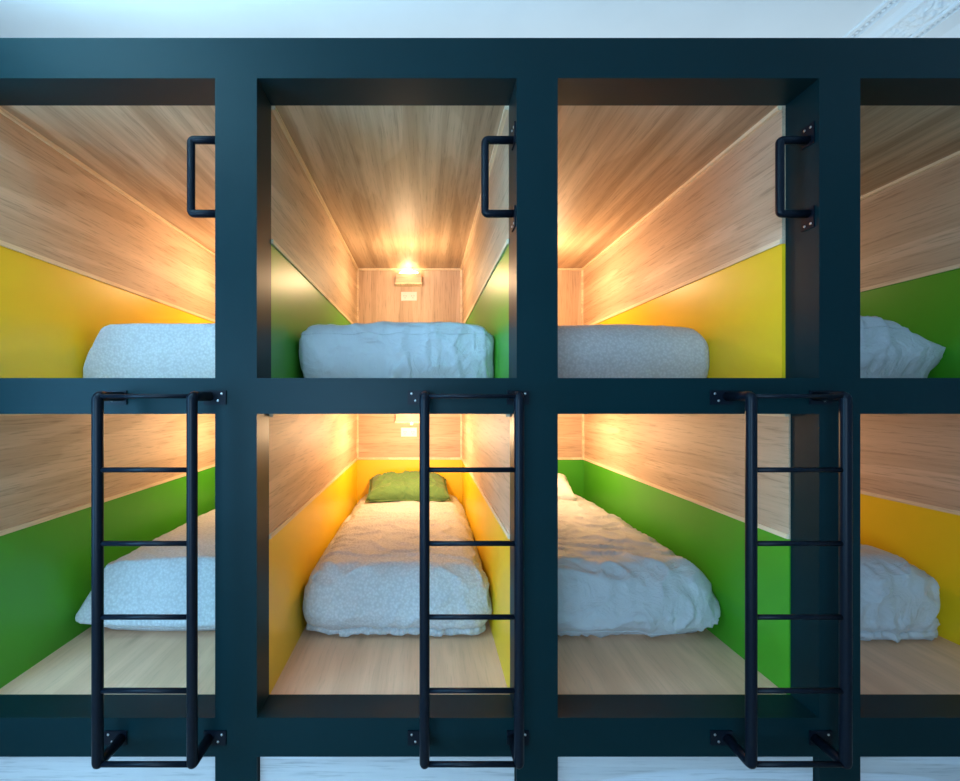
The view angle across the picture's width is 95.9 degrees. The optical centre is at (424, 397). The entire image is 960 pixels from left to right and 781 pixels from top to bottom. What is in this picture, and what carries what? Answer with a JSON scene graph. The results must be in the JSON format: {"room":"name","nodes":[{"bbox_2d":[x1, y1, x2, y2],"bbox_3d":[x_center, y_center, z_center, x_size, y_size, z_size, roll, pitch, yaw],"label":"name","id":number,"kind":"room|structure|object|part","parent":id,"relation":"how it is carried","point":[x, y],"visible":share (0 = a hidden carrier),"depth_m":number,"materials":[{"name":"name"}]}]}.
{"room":"dormitory","nodes":[
{"label":"dormitory","id":0,"kind":"room"},
{"bbox_2d":[0,0,946,37],"bbox_3d":[0.320,-1.830,0.875,5.060,0.100,6.750,0,0,0],"label":"ceiling","id":1,"kind":"structure","parent":0,"point":[18,18],"depth_m":2.02,"materials":[{"name":"white paint"}]},
{"bbox_2d":[842,0,959,37],"bbox_3d":[2.405,-1.610,0.875,0.690,0.340,6.550,0,0,0],"label":"trim","id":2,"kind":"structure","parent":1,"relation":"attached to","point":[891,18],"depth_m":1.96,"materials":[{"name":"white paint"}]},
{"bbox_3d":[0.320,1.670,0.875,5.060,0.100,6.750,0,0,0],"label":"floor","id":3,"kind":"structure","parent":0,"visible":0},
{"bbox_2d":[0,38,959,780],"bbox_3d":[0.317,0.140,1.675,4.843,2.960,0.150,0,0,0],"label":"bunk bed","id":4,"kind":"object","parent":3,"relation":"on","point":[826,82],"depth_m":1.60,"materials":[{"name":"teal paint"}]},
{"bbox_2d":[0,414,214,693],"bbox_3d":[-1.265,0.628,2.852,1.004,1.174,2.252,0,0,0],"label":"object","id":5,"kind":"object","parent":4,"relation":"attached to","point":[45,459],"visible":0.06,"depth_m":2.04,"materials":[{"name":"brown wood"}]},
{"bbox_3d":[-1.758,0.304,2.843,0.018,0.526,2.234,0,0,0],"label":"panel","id":6,"kind":"part","parent":5,"relation":"part of","materials":[{"name":"brown wood"}]},
{"bbox_3d":[-1.265,1.206,2.843,0.968,0.018,2.234,0,0,0],"label":"floor panel","id":7,"kind":"part","parent":5,"relation":"part of","materials":[{"name":"brown wood"}]},
{"bbox_2d":[75,509,214,630],"bbox_3d":[-1.265,1.005,3.014,0.960,0.384,1.868,0,0,0],"label":"bed","id":8,"kind":"object","parent":5,"relation":"on","point":[148,579],"visible":0.36,"depth_m":2.15,"materials":[{"name":"white fabric"}]},
{"bbox_2d":[0,106,214,377],"bbox_3d":[-1.265,-0.601,2.864,1.004,1.214,2.228,0,0,0],"label":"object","id":9,"kind":"object","parent":4,"relation":"attached to","point":[97,231],"visible":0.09,"depth_m":2.10,"materials":[{"name":"brown wood"}]},
{"bbox_3d":[-1.758,-0.311,2.855,0.018,0.634,2.210,0,0,0],"label":"painted panel","id":10,"kind":"part","parent":9,"relation":"part of","materials":[{"name":"yellow paint"}]},
{"bbox_3d":[-1.265,-1.199,2.855,0.968,0.018,2.210,0,0,0],"label":"ceiling panel","id":11,"kind":"part","parent":9,"relation":"part of","materials":[{"name":"brown wood"}]},
{"bbox_2d":[83,323,214,377],"bbox_3d":[-1.266,-0.203,3.050,0.966,0.382,1.795,0,0,0],"label":"bed","id":12,"kind":"object","parent":9,"relation":"on","point":[134,350],"visible":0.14,"depth_m":2.17,"materials":[{"name":"white fabric"}]},
{"bbox_2d":[0,757,214,780],"bbox_3d":[-1.265,1.470,1.632,0.960,0.261,0.020,0,0,0],"label":"storage unit","id":13,"kind":"object","parent":4,"relation":"attached to","point":[11,768],"visible":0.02,"depth_m":1.62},
{"bbox_3d":[-1.265,-0.007,1.675,0.968,0.134,0.150,0,0,0],"label":"rail","id":14,"kind":"part","parent":4,"relation":"part of","materials":[{"name":"teal paint"}]},
{"bbox_3d":[-1.265,1.262,1.663,0.968,0.145,0.126,0,0,0],"label":"rail","id":15,"kind":"part","parent":4,"relation":"part of","materials":[{"name":"teal paint"}]},
{"bbox_2d":[91,390,226,768],"bbox_3d":[-0.964,0.630,1.531,0.451,1.316,0.137,0,0,0],"label":"ladder","id":16,"kind":"object","parent":4,"relation":"attached to","point":[114,739],"visible":1,"depth_m":1.47,"materials":[{"name":"black metal"}]},
{"bbox_3d":[-1.127,0.628,1.529,0.035,1.302,0.133,0,0,0],"label":"rail","id":17,"kind":"part","parent":16,"relation":"part of","materials":[{"name":"black metal"}]},
{"bbox_3d":[-0.801,0.628,1.529,0.035,1.302,0.133,0,0,0],"label":"rail","id":18,"kind":"part","parent":16,"relation":"part of","materials":[{"name":"black metal"}]},
{"bbox_3d":[-0.844,-0.844,1.645,0.126,0.397,0.054,0,0,0],"label":"grab handle","id":19,"kind":"part","parent":4,"relation":"part of","materials":[{"name":"black metal"}]},
{"bbox_3d":[-0.704,0.215,1.675,0.155,2.810,0.150,0,0,0],"label":"post","id":20,"kind":"part","parent":4,"relation":"part of","materials":[{"name":"teal paint"}]},
{"bbox_3d":[-0.142,1.262,1.663,0.967,0.145,0.126,0,0,0],"label":"rail","id":21,"kind":"part","parent":4,"relation":"part of","materials":[{"name":"teal paint"}]},
{"bbox_2d":[260,757,513,780],"bbox_3d":[-0.142,1.470,1.632,0.959,0.261,0.020,0,0,0],"label":"storage unit","id":22,"kind":"object","parent":4,"relation":"attached to","point":[271,768],"visible":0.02,"depth_m":1.62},
{"bbox_3d":[-0.142,-0.007,1.675,0.967,0.134,0.150,0,0,0],"label":"rail","id":23,"kind":"part","parent":4,"relation":"part of","materials":[{"name":"teal paint"}]},
{"bbox_2d":[269,414,509,693],"bbox_3d":[-0.142,0.628,2.852,1.003,1.174,2.252,0,0,0],"label":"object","id":24,"kind":"object","parent":4,"relation":"attached to","point":[321,466],"visible":0.51,"depth_m":2.10,"materials":[{"name":"brown wood"}]},
{"bbox_3d":[-0.635,0.304,2.843,0.018,0.526,2.234,0,0,0],"label":"panel","id":25,"kind":"part","parent":24,"relation":"part of","materials":[{"name":"brown wood"}]},
{"bbox_3d":[-0.635,0.891,2.843,0.018,0.648,2.234,0,0,0],"label":"painted panel","id":26,"kind":"part","parent":24,"relation":"part of","materials":[{"name":"yellow paint"}]},
{"bbox_3d":[-0.142,1.206,2.843,0.967,0.018,2.234,0,0,0],"label":"floor panel","id":27,"kind":"part","parent":24,"relation":"part of","materials":[{"name":"brown wood"}]},
{"bbox_2d":[303,494,491,636],"bbox_3d":[-0.142,1.008,3.010,0.959,0.379,1.876,0,0,0],"label":"bed","id":28,"kind":"object","parent":24,"relation":"on","point":[365,581],"visible":0.89,"depth_m":2.15,"materials":[{"name":"white fabric"}]},
{"bbox_2d":[365,470,451,501],"bbox_3d":[-0.145,0.785,3.720,0.703,0.286,0.454,0,0,-3],"label":"pillow","id":29,"kind":"object","parent":28,"relation":"on","point":[389,486],"visible":0.71,"depth_m":3.56,"materials":[{"name":"green fabric"}]},
{"bbox_2d":[395,414,418,424],"bbox_3d":[-0.148,0.163,3.897,0.244,0.153,0.126,0,0,0],"label":"wall lamp","id":30,"kind":"object","parent":24,"relation":"attached to","point":[400,418],"visible":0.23,"depth_m":3.88,"materials":[{"name":"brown wood"}]},
{"bbox_2d":[401,428,416,436],"bbox_3d":[-0.147,0.315,3.954,0.144,0.080,0.012,0,0,0],"label":"power socket","id":31,"kind":"object","parent":24,"relation":"attached to","point":[405,432],"visible":1,"depth_m":3.95,"materials":[{"name":"white plastic"}]},
{"bbox_3d":[-0.142,0.891,3.969,0.967,0.648,0.018,0,0,0],"label":"painted panel","id":32,"kind":"part","parent":24,"relation":"part of","materials":[{"name":"yellow paint"}]},
{"bbox_3d":[-0.142,0.304,3.969,0.967,0.526,0.018,0,0,0],"label":"panel","id":33,"kind":"part","parent":24,"relation":"part of","materials":[{"name":"brown wood"}]},
{"bbox_3d":[0.350,0.304,2.843,0.018,0.526,2.234,0,0,0],"label":"panel","id":34,"kind":"part","parent":24,"relation":"part of","materials":[{"name":"brown wood"}]},
{"bbox_3d":[0.350,0.891,2.843,0.018,0.648,2.234,0,0,0],"label":"painted panel","id":35,"kind":"part","parent":24,"relation":"part of","materials":[{"name":"yellow paint"}]},
{"bbox_2d":[271,106,508,377],"bbox_3d":[-0.142,-0.601,2.864,1.003,1.214,2.228,0,0,0],"label":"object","id":36,"kind":"object","parent":4,"relation":"attached to","point":[362,196],"visible":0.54,"depth_m":2.29,"materials":[{"name":"brown wood"}]},
{"bbox_3d":[-0.635,-0.311,2.855,0.018,0.634,2.210,0,0,0],"label":"painted panel","id":37,"kind":"part","parent":36,"relation":"part of","materials":[{"name":"green paint"}]},
{"bbox_3d":[-0.635,-0.918,2.855,0.018,0.580,2.210,0,0,0],"label":"panel","id":38,"kind":"part","parent":36,"relation":"part of","materials":[{"name":"brown wood"}]},
{"bbox_3d":[-0.142,-1.199,2.855,0.967,0.018,2.210,0,0,0],"label":"ceiling panel","id":39,"kind":"part","parent":36,"relation":"part of","materials":[{"name":"brown wood"}]},
{"bbox_2d":[299,321,493,377],"bbox_3d":[-0.141,-0.196,2.986,0.962,0.368,1.924,0,0,0],"label":"bed","id":40,"kind":"object","parent":36,"relation":"on","point":[382,349],"visible":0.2,"depth_m":2.05,"materials":[{"name":"grey fabric"}]},
{"bbox_2d":[395,267,421,286],"bbox_3d":[-0.148,-1.105,3.906,0.244,0.160,0.108,0,0,0],"label":"wall lamp","id":41,"kind":"object","parent":36,"relation":"attached to","point":[406,278],"visible":1,"depth_m":3.88,"materials":[{"name":"brown wood"}]},
{"bbox_3d":[-0.147,-1.137,3.915,0.170,0.052,0.052,0,0,0],"label":"bulb","id":42,"kind":"part","parent":41,"relation":"part of","materials":[{"name":"beige"}]},
{"bbox_2d":[401,292,416,300],"bbox_3d":[-0.147,-0.935,3.954,0.144,0.080,0.012,0,0,0],"label":"power socket","id":43,"kind":"object","parent":36,"relation":"attached to","point":[405,296],"visible":1,"depth_m":3.95,"materials":[{"name":"white plastic"}]},
{"bbox_3d":[-0.142,-0.918,3.969,0.967,0.580,0.018,0,0,0],"label":"panel","id":44,"kind":"part","parent":36,"relation":"part of","materials":[{"name":"brown wood"}]},
{"bbox_3d":[0.350,-0.918,2.855,0.018,0.580,2.210,0,0,0],"label":"panel","id":45,"kind":"part","parent":36,"relation":"part of","materials":[{"name":"brown wood"}]},
{"bbox_3d":[0.350,-0.311,2.855,0.018,0.634,2.210,0,0,0],"label":"painted panel","id":46,"kind":"part","parent":36,"relation":"part of","materials":[{"name":"green paint"}]},
{"bbox_2d":[408,390,528,768],"bbox_3d":[0.161,0.630,1.531,0.451,1.316,0.137,0,0,0],"label":"ladder","id":47,"kind":"object","parent":4,"relation":"attached to","point":[517,738],"visible":1,"depth_m":1.47,"materials":[{"name":"black metal"}]},
{"bbox_3d":[-0.002,0.628,1.529,0.035,1.302,0.133,0,0,0],"label":"rail","id":48,"kind":"part","parent":47,"relation":"part of","materials":[{"name":"black metal"}]},
{"bbox_3d":[0.324,0.628,1.529,0.035,1.302,0.133,0,0,0],"label":"rail","id":49,"kind":"part","parent":47,"relation":"part of","materials":[{"name":"black metal"}]},
{"bbox_3d":[0.317,-1.265,1.675,4.843,0.150,0.150,0,0,0],"label":"rail","id":50,"kind":"part","parent":4,"relation":"part of","materials":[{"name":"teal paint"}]},
{"bbox_3d":[0.278,-0.844,1.645,0.126,0.397,0.054,0,0,0],"label":"grab handle","id":51,"kind":"part","parent":4,"relation":"part of","materials":[{"name":"black metal"}]},
{"bbox_3d":[0.339,-0.685,1.645,0.005,0.080,0.054,0,0,0],"label":"mounting plate","id":52,"kind":"part","parent":4,"relation":"part of","materials":[{"name":"black metal"}]},
{"bbox_3d":[0.339,-1.002,1.645,0.005,0.080,0.054,0,0,0],"label":"mounting plate","id":53,"kind":"part","parent":4,"relation":"part of","materials":[{"name":"black metal"}]},
{"bbox_3d":[0.417,0.215,1.675,0.153,2.810,0.150,0,0,0],"label":"post","id":54,"kind":"part","parent":4,"relation":"part of","materials":[{"name":"teal paint"}]},
{"bbox_2d":[558,106,784,377],"bbox_3d":[0.974,-0.601,2.864,0.995,1.214,2.228,0,0,0],"label":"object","id":55,"kind":"object","parent":4,"relation":"attached to","point":[667,216],"visible":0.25,"depth_m":2.16,"materials":[{"name":"brown wood"}]},
{"bbox_3d":[0.974,-0.918,3.969,0.959,0.580,0.018,0,0,0],"label":"panel","id":56,"kind":"part","parent":55,"relation":"part of","materials":[{"name":"brown wood"}]},
{"bbox_2d":[558,324,708,377],"bbox_3d":[0.978,-0.203,3.059,0.970,0.382,1.778,0,0,0],"label":"bed","id":57,"kind":"object","parent":55,"relation":"on","point":[600,350],"visible":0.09,"depth_m":2.18,"materials":[{"name":"white fabric"}]},
{"bbox_3d":[0.974,-1.199,2.855,0.959,0.018,2.210,0,0,0],"label":"ceiling panel","id":58,"kind":"part","parent":55,"relation":"part of","materials":[{"name":"brown wood"}]},
{"bbox_3d":[1.462,-0.311,2.855,0.018,0.634,2.210,0,0,0],"label":"painted panel","id":59,"kind":"part","parent":55,"relation":"part of","materials":[{"name":"yellow paint"}]},
{"bbox_2d":[558,414,789,693],"bbox_3d":[0.978,0.628,2.852,1.003,1.174,2.252,0,0,0],"label":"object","id":60,"kind":"object","parent":4,"relation":"attached to","point":[678,480],"visible":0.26,"depth_m":2.10,"materials":[{"name":"brown wood"}]},
{"bbox_3d":[0.978,0.304,3.969,0.967,0.526,0.018,0,0,0],"label":"panel","id":61,"kind":"part","parent":60,"relation":"part of","materials":[{"name":"brown wood"}]},
{"bbox_3d":[0.978,0.891,3.969,0.967,0.648,0.018,0,0,0],"label":"painted panel","id":62,"kind":"part","parent":60,"relation":"part of","materials":[{"name":"green paint"}]},
{"bbox_2d":[558,494,719,637],"bbox_3d":[0.992,0.999,2.994,0.941,0.396,1.908,0,0,0],"label":"bed","id":63,"kind":"object","parent":60,"relation":"on","point":[614,578],"visible":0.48,"depth_m":2.11,"materials":[{"name":"grey fabric"}]},
{"bbox_2d":[558,473,577,500],"bbox_3d":[0.920,0.776,3.701,0.683,0.308,0.429,0,0,5],"label":"pillow","id":64,"kind":"object","parent":63,"relation":"on","point":[565,492],"visible":0.15,"depth_m":3.51,"materials":[{"name":"white fabric"}]},
{"bbox_3d":[0.978,1.206,2.843,0.967,0.018,2.234,0,0,0],"label":"floor panel","id":65,"kind":"part","parent":60,"relation":"part of","materials":[{"name":"brown wood"}]},
{"bbox_3d":[1.470,0.304,2.843,0.018,0.526,2.234,0,0,0],"label":"panel","id":66,"kind":"part","parent":60,"relation":"part of","materials":[{"name":"brown wood"}]},
{"bbox_2d":[558,757,812,780],"bbox_3d":[0.981,1.470,1.632,0.965,0.261,0.020,0,0,0],"label":"storage unit","id":67,"kind":"object","parent":4,"relation":"attached to","point":[569,768],"visible":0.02,"depth_m":1.62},
{"bbox_3d":[0.981,-0.007,1.675,0.973,0.134,0.150,0,0,0],"label":"rail","id":68,"kind":"part","parent":4,"relation":"part of","materials":[{"name":"teal paint"}]},
{"bbox_3d":[0.981,1.262,1.663,0.973,0.145,0.126,0,0,0],"label":"rail","id":69,"kind":"part","parent":4,"relation":"part of","materials":[{"name":"teal paint"}]},
{"bbox_2d":[710,390,852,768],"bbox_3d":[1.285,0.630,1.531,0.451,1.316,0.137,0,0,0],"label":"ladder","id":70,"kind":"object","parent":4,"relation":"attached to","point":[822,739],"visible":1,"depth_m":1.47,"materials":[{"name":"black metal"}]},
{"bbox_3d":[1.123,0.628,1.529,0.035,1.302,0.133,0,0,0],"label":"rail","id":71,"kind":"part","parent":70,"relation":"part of","materials":[{"name":"black metal"}]},
{"bbox_3d":[1.448,0.628,1.529,0.035,1.302,0.133,0,0,0],"label":"rail","id":72,"kind":"part","parent":70,"relation":"part of","materials":[{"name":"black metal"}]},
{"bbox_3d":[1.404,-0.844,1.645,0.126,0.397,0.054,0,0,0],"label":"grab handle","id":73,"kind":"part","parent":4,"relation":"part of","materials":[{"name":"black metal"}]},
{"bbox_3d":[1.464,-0.685,1.645,0.005,0.080,0.054,0,0,0],"label":"mounting plate","id":74,"kind":"part","parent":4,"relation":"part of","materials":[{"name":"black metal"}]},
{"bbox_3d":[1.464,-1.002,1.645,0.005,0.080,0.054,0,0,0],"label":"mounting plate","id":75,"kind":"part","parent":4,"relation":"part of","materials":[{"name":"black metal"}]},
{"bbox_3d":[1.544,0.215,1.675,0.153,2.810,0.150,0,0,0],"label":"post","id":76,"kind":"part","parent":4,"relation":"part of","materials":[{"name":"teal paint"}]},
{"bbox_2d":[860,414,959,693],"bbox_3d":[2.103,0.628,2.852,1.003,1.174,2.252,0,0,0],"label":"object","id":77,"kind":"object","parent":4,"relation":"attached to","point":[910,463],"visible":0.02,"depth_m":2.18,"materials":[{"name":"brown wood"}]},
{"bbox_2d":[860,544,939,642],"bbox_3d":[2.111,0.984,2.995,0.944,0.425,1.907,0,0,0],"label":"bed","id":78,"kind":"object","parent":77,"relation":"on","point":[899,600],"visible":0.14,"depth_m":2.08,"materials":[{"name":"grey fabric"}]},
{"bbox_3d":[2.596,0.304,2.843,0.018,0.526,2.234,0,0,0],"label":"panel","id":79,"kind":"part","parent":77,"relation":"part of","materials":[{"name":"brown wood"}]},
{"bbox_3d":[2.596,0.891,2.843,0.018,0.648,2.234,0,0,0],"label":"painted panel","id":80,"kind":"part","parent":77,"relation":"part of","materials":[{"name":"yellow paint"}]},
{"bbox_3d":[2.103,1.206,2.843,0.967,0.018,2.234,0,0,0],"label":"floor panel","id":81,"kind":"part","parent":77,"relation":"part of","materials":[{"name":"brown wood"}]},
{"bbox_2d":[860,106,959,377],"bbox_3d":[2.103,-0.601,2.864,1.003,1.214,2.228,0,0,0],"label":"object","id":82,"kind":"object","parent":4,"relation":"attached to","point":[910,155],"visible":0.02,"depth_m":2.19,"materials":[{"name":"brown wood"}]},
{"bbox_2d":[860,315,945,377],"bbox_3d":[2.103,-0.221,3.014,0.959,0.418,1.867,0,0,0],"label":"bed","id":83,"kind":"object","parent":82,"relation":"on","point":[888,349],"visible":0.07,"depth_m":2.11,"materials":[{"name":"grey fabric"}]},
{"bbox_3d":[2.596,-0.918,2.855,0.018,0.580,2.210,0,0,0],"label":"panel","id":84,"kind":"part","parent":82,"relation":"part of","materials":[{"name":"brown wood"}]},
{"bbox_3d":[2.596,-0.311,2.855,0.018,0.634,2.210,0,0,0],"label":"painted panel","id":85,"kind":"part","parent":82,"relation":"part of","materials":[{"name":"green paint"}]},
{"bbox_3d":[2.103,-1.199,2.855,0.967,0.018,2.210,0,0,0],"label":"ceiling panel","id":86,"kind":"part","parent":82,"relation":"part of","materials":[{"name":"brown wood"}]},
{"bbox_2d":[860,757,959,780],"bbox_3d":[2.103,1.470,1.632,0.959,0.261,0.020,0,0,0],"label":"storage unit","id":87,"kind":"object","parent":4,"relation":"attached to","point":[871,768],"visible":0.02,"depth_m":1.62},
{"bbox_3d":[2.103,-0.007,1.675,0.967,0.134,0.150,0,0,0],"label":"rail","id":88,"kind":"part","parent":4,"relation":"part of","materials":[{"name":"teal paint"}]},
{"bbox_3d":[2.103,1.262,1.663,0.967,0.145,0.126,0,0,0],"label":"rail","id":89,"kind":"part","parent":4,"relation":"part of","materials":[{"name":"teal paint"}]}
]}

